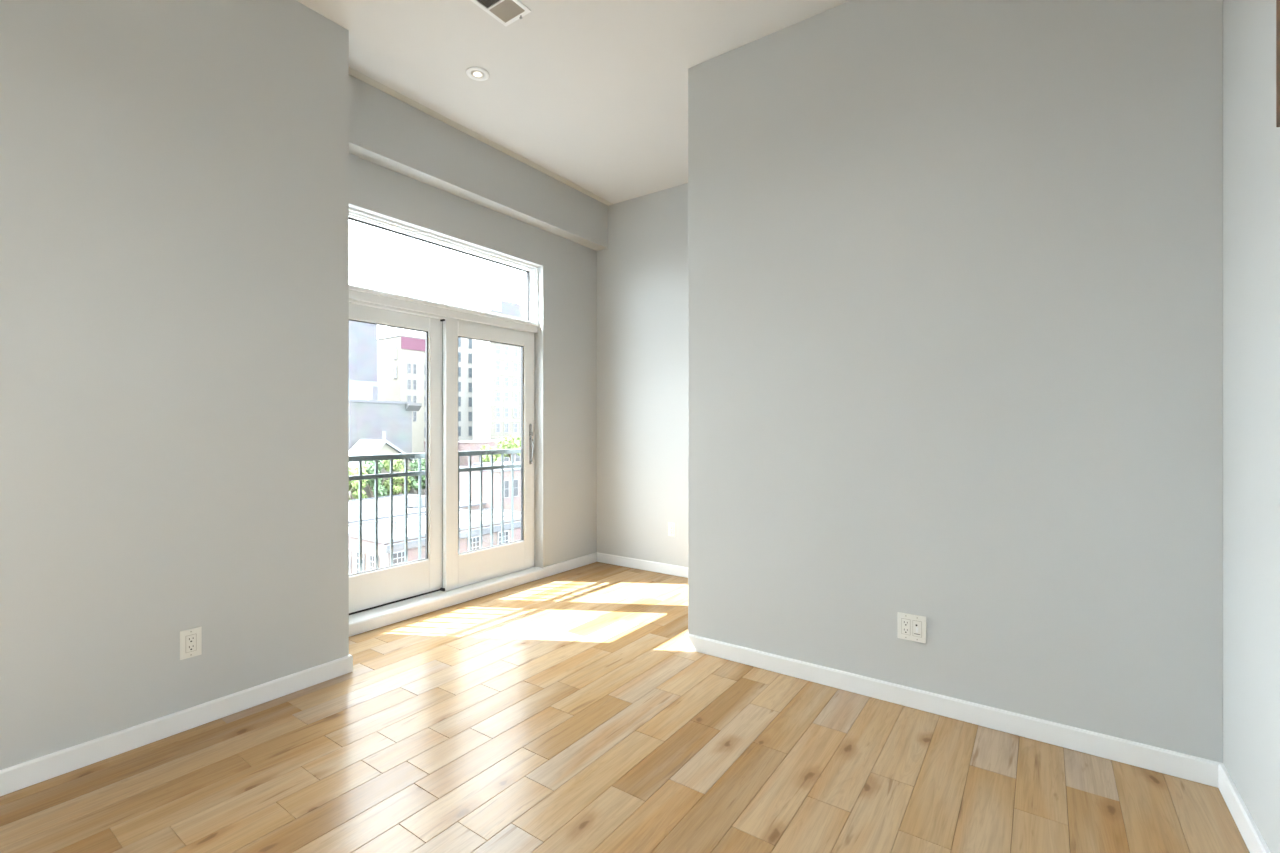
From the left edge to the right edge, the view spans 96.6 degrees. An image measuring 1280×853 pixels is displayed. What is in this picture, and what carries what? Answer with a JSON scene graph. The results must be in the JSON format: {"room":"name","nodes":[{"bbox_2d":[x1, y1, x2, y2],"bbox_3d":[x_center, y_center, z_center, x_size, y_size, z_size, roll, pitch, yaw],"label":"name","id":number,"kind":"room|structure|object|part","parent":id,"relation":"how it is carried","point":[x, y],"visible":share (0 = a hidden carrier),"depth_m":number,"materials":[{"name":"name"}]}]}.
{"room":"empty apartment room","nodes":[
{"label":"empty apartment room","id":0,"kind":"room"},
{"bbox_2d":[0,0,348,769],"bbox_3d":[-2.789,-0.357,1.478,0.491,3.315,3.832,0,0,35],"label":"wall","id":1,"kind":"structure","parent":0,"point":[174,174],"depth_m":2.28,"materials":[{"name":"grey paint"}]},
{"bbox_2d":[0,654,352,795],"bbox_3d":[-2.744,1.206,1.528,0.504,0.084,3.726,0,0,35],"label":"baseboard","id":2,"kind":"structure","parent":1,"relation":"attached to","point":[37,770],"depth_m":2.27,"materials":[{"name":"white paint"}]},
{"bbox_2d":[180,627,201,659],"bbox_3d":[-1.859,0.897,2.360,0.008,0.118,0.074,0,0,35],"label":"electrical outlet","id":3,"kind":"object","parent":1,"relation":"attached to","point":[190,639],"visible":1,"depth_m":2.36,"materials":[{"name":"white plastic"}]},
{"bbox_2d":[186,634,195,652],"bbox_3d":[-1.857,0.897,2.358,0.002,0.067,0.034,0,0,35],"label":"receptacle","id":4,"kind":"object","parent":3,"relation":"attached to","point":[190,638],"depth_m":2.36,"materials":[{"name":"white plastic"}]},
{"bbox_2d":[349,75,607,636],"bbox_3d":[-1.185,-0.357,4.274,0.391,3.315,2.787,0,0,35],"label":"wall","id":5,"kind":"structure","parent":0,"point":[565,339],"depth_m":4.40,"materials":[{"name":"grey paint"}]},
{"bbox_2d":[349,303,442,614],"bbox_3d":[-1.685,0.199,3.727,0.040,1.942,0.920,0,0,35],"label":"door","id":6,"kind":"structure","parent":5,"relation":"attached to","point":[374,588],"depth_m":3.99,"materials":[{"name":"white wood"}]},
{"bbox_3d":[-1.511,0.739,4.119,0.038,1.102,2.158,0,0,35],"label":"balcony railing","id":7,"kind":"part","parent":5,"relation":"part of","materials":[{"name":"black metal"}]},
{"bbox_3d":[-1.511,0.206,4.119,0.038,0.037,2.140,0,0,35],"label":"rail","id":8,"kind":"part","parent":5,"relation":"part of","materials":[{"name":"black metal"}]},
{"bbox_3d":[-1.511,0.331,4.119,0.030,0.029,2.100,0,0,35],"label":"rail","id":9,"kind":"part","parent":5,"relation":"part of","materials":[{"name":"black metal"}]},
{"bbox_2d":[349,207,537,323],"bbox_3d":[-1.423,-1.091,4.041,0.130,0.473,1.815,0,0,35],"label":"window","id":10,"kind":"structure","parent":5,"relation":"attached to","point":[355,215],"depth_m":4.15,"materials":[{"name":"white paint"}]},
{"bbox_2d":[349,67,612,205],"bbox_3d":[-1.005,-2.015,4.134,0.065,0.002,2.566,0,0,35],"label":"trim","id":11,"kind":"structure","parent":5,"relation":"attached to","point":[352,72],"depth_m":3.86,"materials":[{"name":"paint"}]},
{"bbox_2d":[440,318,533,590],"bbox_3d":[-1.135,0.199,4.389,0.095,1.941,0.868,0,0,35],"label":"door","id":12,"kind":"structure","parent":5,"relation":"attached to","point":[462,569],"depth_m":4.23,"materials":[{"name":"white wood"}]},
{"bbox_3d":[-0.905,0.145,4.709,0.005,0.338,0.028,0,0,35],"label":"handle","id":13,"kind":"part","parent":12,"relation":"part of","materials":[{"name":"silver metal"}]},
{"bbox_2d":[543,552,596,577],"bbox_3d":[-0.595,1.206,4.991,0.014,0.084,0.693,0,0,35],"label":"baseboard","id":14,"kind":"structure","parent":5,"relation":"attached to","point":[574,563],"depth_m":4.96,"materials":[{"name":"white paint"}]},
{"bbox_2d":[296,0,850,203],"bbox_3d":[-0.653,-2.090,1.612,4.243,0.150,6.578,0,0,35],"label":"ceiling","id":15,"kind":"structure","parent":0,"point":[592,93],"depth_m":3.17,"materials":[{"name":"paint"}]},
{"bbox_2d":[466,67,488,80],"bbox_3d":[-0.927,-2.011,3.254,0.129,0.007,0.129,0,0,35],"label":"recessed light","id":16,"kind":"object","parent":15,"relation":"in","point":[477,75],"visible":1,"depth_m":3.25,"materials":[{"name":"white paint"}]},
{"bbox_2d":[471,0,530,25],"bbox_3d":[-0.718,-2.005,2.645,0.183,0.020,0.410,0,0,35],"label":"ceiling vent","id":17,"kind":"object","parent":15,"relation":"in","point":[506,12],"visible":1,"depth_m":2.74,"materials":[{"name":"white paint"}]},
{"bbox_2d":[0,562,1249,852],"bbox_3d":[-0.616,1.275,1.586,3.953,0.050,6.478,0,0,35],"label":"floor","id":18,"kind":"structure","parent":0,"point":[569,711],"depth_m":2.07,"materials":[{"name":"brown wood"}]},
{"bbox_2d":[597,183,687,566],"bbox_3d":[1.194,-0.357,4.223,4.243,3.315,0.120,0,0,35],"label":"wall","id":19,"kind":"structure","parent":0,"point":[642,273],"depth_m":4.96,"materials":[{"name":"grey paint"}]},
{"bbox_2d":[597,552,687,577],"bbox_3d":[1.180,1.206,4.152,3.883,0.084,0.014,0,0,35],"label":"baseboard","id":20,"kind":"structure","parent":19,"relation":"attached to","point":[681,571],"depth_m":4.96,"materials":[{"name":"white paint"}]},
{"bbox_2d":[668,522,675,536],"bbox_3d":[0.268,0.865,4.800,0.074,0.118,0.008,0,0,35],"label":"electrical outlet","id":21,"kind":"object","parent":19,"relation":"attached to","point":[671,525],"visible":1,"depth_m":4.79,"materials":[{"name":"white plastic"}]},
{"bbox_2d":[688,0,1222,762],"bbox_3d":[1.179,-0.357,2.640,2.141,3.315,0.125,0,0,35],"label":"wall","id":22,"kind":"structure","parent":0,"point":[955,267],"depth_m":2.41,"materials":[{"name":"grey paint"}]},
{"bbox_2d":[897,612,925,643],"bbox_3d":[1.208,0.895,2.536,0.117,0.118,0.012,0,0,35],"label":"electrical outlet","id":23,"kind":"object","parent":22,"relation":"attached to","point":[911,627],"visible":1,"depth_m":2.54,"materials":[{"name":"white plastic"}]},
{"bbox_2d":[902,619,909,634],"bbox_3d":[1.188,0.895,2.548,0.034,0.067,0.002,0,0,35],"label":"receptacle","id":24,"kind":"object","parent":23,"relation":"attached to","point":[905,622],"depth_m":2.55,"materials":[{"name":"white plastic"}]},
{"bbox_2d":[684,632,1221,787],"bbox_3d":[1.173,1.206,2.644,2.154,0.084,0.153,0,0,35],"label":"baseboard","id":25,"kind":"structure","parent":22,"relation":"attached to","point":[1177,764],"depth_m":2.37,"materials":[{"name":"white paint"}]},
{"bbox_2d":[1223,0,1279,852],"bbox_3d":[0.984,-0.357,0.381,0.150,3.315,6.399,0,0,35],"label":"wall","id":26,"kind":"structure","parent":0,"point":[1251,136],"depth_m":1.70,"materials":[{"name":"grey paint"}]},
{"bbox_2d":[1218,763,1270,852],"bbox_3d":[0.575,1.206,-0.055,0.014,0.084,4.974,0,0,35],"label":"baseboard","id":27,"kind":"structure","parent":26,"relation":"attached to","point":[1252,837],"depth_m":1.75,"materials":[{"name":"white paint"}]},
{"bbox_2d":[1276,0,1279,126],"bbox_3d":[1.382,-1.128,1.092,0.020,0.724,0.898,0,0,35],"label":"picture frame","id":28,"kind":"object","parent":26,"relation":"attached to","point":[1277,1],"visible":1,"depth_m":1.45,"materials":[{"name":"brown wood"}]},
{"label":"outside","id":29,"kind":"structure","parent":0,"visible":0},
{"bbox_3d":[-35.851,16.500,209.081,540.000,0.500,540.000,0,0,35],"label":"ground","id":30,"kind":"structure","parent":29,"visible":0},
{"bbox_2d":[349,464,368,499],"bbox_3d":[-30.232,10.035,59.690,3.409,12.438,3.135,0,0,-1],"label":"leafy tree","id":31,"kind":"object","parent":30,"relation":"on","point":[353,485],"visible":0.4,"depth_m":59.34,"materials":[{"name":"green plant"}]},
{"bbox_2d":[349,321,377,399],"bbox_3d":[-58.220,-2.526,96.906,17.180,37.548,19.160,0,0,35],"label":"office tower","id":32,"kind":"structure","parent":30,"relation":"on","point":[362,336],"depth_m":97.71,"materials":[{"name":"white"}]},
{"bbox_2d":[364,460,388,496],"bbox_3d":[-28.850,9.704,61.910,3.622,13.099,2.987,0,0,35],"label":"leafy tree","id":33,"kind":"object","parent":30,"relation":"on","point":[382,491],"visible":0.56,"depth_m":61.15,"materials":[{"name":"green plant"}]},
{"bbox_2d":[349,431,413,497],"bbox_3d":[-31.098,8.400,67.558,5.600,15.700,7.600,0,0,35],"label":"gabled house","id":34,"kind":"structure","parent":30,"relation":"on","point":[384,445],"depth_m":66.13,"materials":[{"name":"beige paint"}]},
{"bbox_2d":[349,386,421,452],"bbox_3d":[-36.863,5.549,75.322,12.980,21.398,9.380,0,0,35],"label":"warehouse","id":35,"kind":"structure","parent":30,"relation":"on","point":[369,418],"depth_m":71.78,"materials":[{"name":"grey concrete"}]},
{"bbox_3d":[-29.691,-2.575,74.830,0.700,1.050,1.900,0,0,35],"label":"cornice","id":36,"kind":"part","parent":35,"relation":"part of","materials":[{"name":"grey brick"}]},
{"bbox_2d":[382,459,412,494],"bbox_3d":[-27.272,9.666,64.267,3.386,13.175,3.713,0,0,35],"label":"leafy tree","id":37,"kind":"object","parent":30,"relation":"on","point":[398,488],"visible":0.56,"depth_m":63.35,"materials":[{"name":"green plant"}]},
{"bbox_2d":[377,335,424,494],"bbox_3d":[-52.601,-0.676,121.434,24.030,33.848,11.420,0,0,35],"label":"apartment tower","id":38,"kind":"structure","parent":30,"relation":"on","point":[400,359],"depth_m":112.44,"materials":[{"name":"beige paint"}]},
{"bbox_3d":[-44.433,-11.350,112.387,0.045,1.900,0.620,0,0,35],"label":"pane","id":39,"kind":"part","parent":38,"relation":"part of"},
{"bbox_2d":[408,458,424,493],"bbox_3d":[-25.415,9.842,66.264,2.988,12.823,3.486,0,0,-16],"label":"leafy tree","id":40,"kind":"object","parent":30,"relation":"on","point":[414,463],"visible":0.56,"depth_m":65.30,"materials":[{"name":"green plant"}]},
{"bbox_2d":[349,494,486,522],"bbox_3d":[-25.000,11.824,52.282,12.960,8.848,16.660,0,0,35],"label":"house","id":41,"kind":"structure","parent":30,"relation":"on","point":[368,504],"depth_m":52.77,"materials":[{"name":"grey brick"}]},
{"bbox_2d":[408,495,424,508],"bbox_3d":[-20.660,6.930,52.704,1.100,1.140,1.200,0,0,35],"label":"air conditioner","id":42,"kind":"object","parent":41,"relation":"on","point":[412,501],"visible":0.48,"depth_m":52.24,"materials":[{"name":"white metal"}]},
{"bbox_2d":[387,300,481,439],"bbox_3d":[-46.978,-5.076,129.436,23.970,42.648,8.060,0,0,35],"label":"apartment tower","id":43,"kind":"structure","parent":30,"relation":"on","point":[465,345],"depth_m":122.52,"materials":[{"name":"white paint"}]},
{"bbox_2d":[349,509,520,573],"bbox_3d":[-16.718,11.900,45.054,8.830,8.700,12.300,0,0,35],"label":"building","id":44,"kind":"structure","parent":30,"relation":"on","point":[368,527],"depth_m":42.61,"materials":[{"name":"pink brick"}]},
{"bbox_3d":[-19.347,9.550,39.493,0.800,1.600,0.045,0,0,35],"label":"pane","id":45,"kind":"part","parent":44,"relation":"part of","materials":[{"name":"white glass"}]},
{"bbox_3d":[-16.934,12.050,37.839,0.350,8.400,0.270,0,0,35],"label":"corner trim","id":46,"kind":"part","parent":44,"relation":"part of","materials":[{"name":"white"}]},
{"bbox_2d":[393,519,397,529],"bbox_3d":[-18.276,7.310,42.566,0.400,0.780,0.400,0,0,35],"label":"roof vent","id":47,"kind":"object","parent":44,"relation":"on","point":[395,520],"visible":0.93,"depth_m":42.48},
{"bbox_3d":[-16.306,9.250,38.601,0.045,1.450,0.950,0,0,35],"label":"pane","id":48,"kind":"part","parent":44,"relation":"part of","materials":[{"name":"white glass"}]},
{"bbox_3d":[-13.286,8.150,42.590,0.380,0.600,12.200,0,0,35],"label":"cornice","id":49,"kind":"part","parent":44,"relation":"part of","materials":[{"name":"white"}]},
{"bbox_3d":[-12.726,9.250,43.663,0.045,1.450,0.950,0,0,35],"label":"pane","id":50,"kind":"part","parent":44,"relation":"part of","materials":[{"name":"white glass"}]},
{"bbox_3d":[-11.052,9.250,46.031,0.045,1.450,0.950,0,0,35],"label":"pane","id":51,"kind":"part","parent":44,"relation":"part of","materials":[{"name":"white glass"}]},
{"bbox_2d":[424,439,520,494],"bbox_3d":[-26.046,9.374,101.709,12.170,13.748,20.160,0,0,35],"label":"brick block","id":52,"kind":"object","parent":30,"relation":"on","point":[463,445],"visible":0.17,"depth_m":91.50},
{"bbox_3d":[-21.129,5.250,98.232,0.045,1.600,1.000,0,0,35],"label":"pane","id":53,"kind":"part","parent":52,"relation":"part of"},
{"bbox_2d":[460,465,520,511],"bbox_3d":[-15.294,10.224,58.463,7.670,12.048,4.360,0,0,35],"label":"house","id":54,"kind":"structure","parent":30,"relation":"on","point":[486,474],"depth_m":56.01,"materials":[{"name":"brick"}]},
{"bbox_3d":[-12.965,6.050,55.223,0.045,1.600,0.550,0,0,35],"label":"pane","id":55,"kind":"part","parent":54,"relation":"part of","materials":[{"name":"grey glass"}]},
{"bbox_3d":[-12.272,6.050,56.203,0.045,1.600,0.550,0,0,35],"label":"pane","id":56,"kind":"part","parent":54,"relation":"part of","materials":[{"name":"grey glass"}]},
{"bbox_2d":[480,444,501,461],"bbox_3d":[-18.627,9.237,72.198,3.187,14.030,3.175,0,0,7],"label":"leafy tree","id":57,"kind":"object","parent":30,"relation":"on","point":[497,457],"visible":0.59,"depth_m":71.48,"materials":[{"name":"green plant"}]},
{"bbox_2d":[473,461,520,464],"bbox_3d":[-13.524,10.174,62.784,9.570,12.148,4.460,0,0,35],"label":"house","id":58,"kind":"structure","parent":30,"relation":"on","point":[499,462],"depth_m":64.71,"materials":[{"name":"red brick"}]},
{"bbox_2d":[475,508,520,515],"bbox_3d":[-12.596,12.074,51.809,7.760,8.348,3.510,0,0,35],"label":"house","id":59,"kind":"structure","parent":30,"relation":"on","point":[507,512],"depth_m":53.60,"materials":[{"name":"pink brick"}]},
{"bbox_2d":[473,300,524,439],"bbox_3d":[-24.164,-4.751,123.932,5.580,41.998,25.700,0,0,35],"label":"apartment tower","id":60,"kind":"structure","parent":30,"relation":"on","point":[496,366],"depth_m":114.20,"materials":[{"name":"white paint"}]},
{"bbox_3d":[-28.314,0.270,113.357,0.045,1.750,0.950,0,0,35],"label":"pane","id":61,"kind":"part","parent":60,"relation":"part of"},
{"bbox_3d":[-28.314,-2.850,113.357,0.045,1.750,0.950,0,0,35],"label":"pane","id":62,"kind":"part","parent":60,"relation":"part of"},
{"bbox_3d":[-28.314,-5.970,113.357,0.045,1.750,0.950,0,0,35],"label":"pane","id":63,"kind":"part","parent":60,"relation":"part of","materials":[{"name":"white glass"}]},
{"bbox_3d":[-28.314,-9.090,113.357,0.045,1.750,0.950,0,0,35],"label":"pane","id":64,"kind":"part","parent":60,"relation":"part of","materials":[{"name":"white glass"}]},
{"bbox_3d":[-28.314,-12.210,113.357,0.045,1.750,0.950,0,0,35],"label":"pane","id":65,"kind":"part","parent":60,"relation":"part of","materials":[{"name":"white glass"}]},
{"bbox_3d":[-28.314,-15.330,113.357,0.045,1.750,0.950,0,0,35],"label":"pane","id":66,"kind":"part","parent":60,"relation":"part of","materials":[{"name":"white glass"}]},
{"bbox_2d":[496,434,520,461],"bbox_3d":[-16.988,8.640,74.773,3.609,15.225,3.658,0,0,35],"label":"leafy tree","id":67,"kind":"object","parent":30,"relation":"on","point":[511,442],"visible":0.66,"depth_m":73.92,"materials":[{"name":"green plant"}]}
]}

